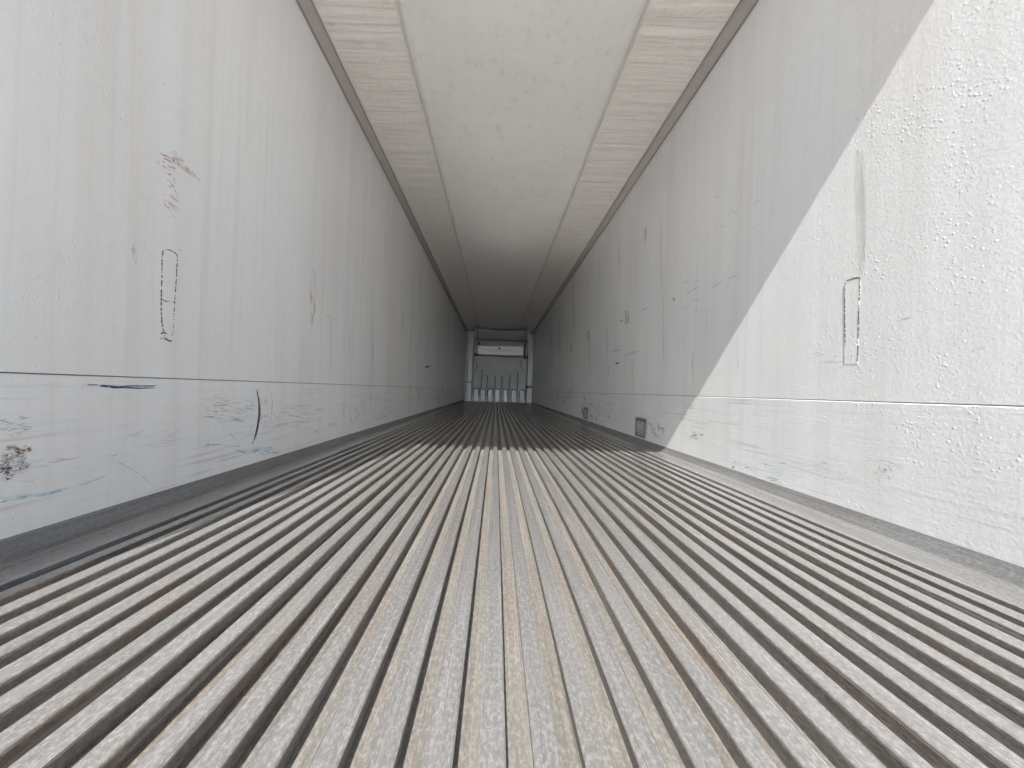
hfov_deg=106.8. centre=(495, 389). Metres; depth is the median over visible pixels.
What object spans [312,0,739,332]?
ceiling
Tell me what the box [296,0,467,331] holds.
trim
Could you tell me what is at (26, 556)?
trim
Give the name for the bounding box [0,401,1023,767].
floor
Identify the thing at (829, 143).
wall
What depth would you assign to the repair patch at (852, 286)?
1.41 m
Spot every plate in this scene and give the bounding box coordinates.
[583,407,587,419]
[635,417,646,438]
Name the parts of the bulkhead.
post, panel, post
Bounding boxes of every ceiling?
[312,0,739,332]
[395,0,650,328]
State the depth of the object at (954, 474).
1.31 m
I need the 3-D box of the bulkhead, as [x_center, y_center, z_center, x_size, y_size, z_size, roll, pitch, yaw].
[0.137,-0.810,13.623,2.373,2.486,0.395,2,0,0]
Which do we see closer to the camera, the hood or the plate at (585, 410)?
the plate at (585, 410)
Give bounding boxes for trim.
[0,400,467,591]
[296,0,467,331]
[528,402,1023,614]
[532,0,758,333]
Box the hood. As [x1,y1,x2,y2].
[475,326,528,341]
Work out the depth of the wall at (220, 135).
1.45 m
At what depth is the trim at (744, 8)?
2.82 m
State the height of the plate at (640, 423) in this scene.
0.171 m
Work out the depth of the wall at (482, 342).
14.00 m
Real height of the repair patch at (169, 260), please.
0.322 m
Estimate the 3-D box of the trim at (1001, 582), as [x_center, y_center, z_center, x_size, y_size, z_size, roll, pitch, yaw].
[1.220,0.470,7.117,0.146,0.076,13.765,2,0,0]
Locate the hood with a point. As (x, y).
(480, 334)
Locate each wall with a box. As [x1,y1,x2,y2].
[0,0,465,388]
[464,331,532,402]
[532,0,1023,406]
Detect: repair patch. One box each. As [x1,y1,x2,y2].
[160,249,177,341]
[844,277,860,363]
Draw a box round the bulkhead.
[466,332,533,402]

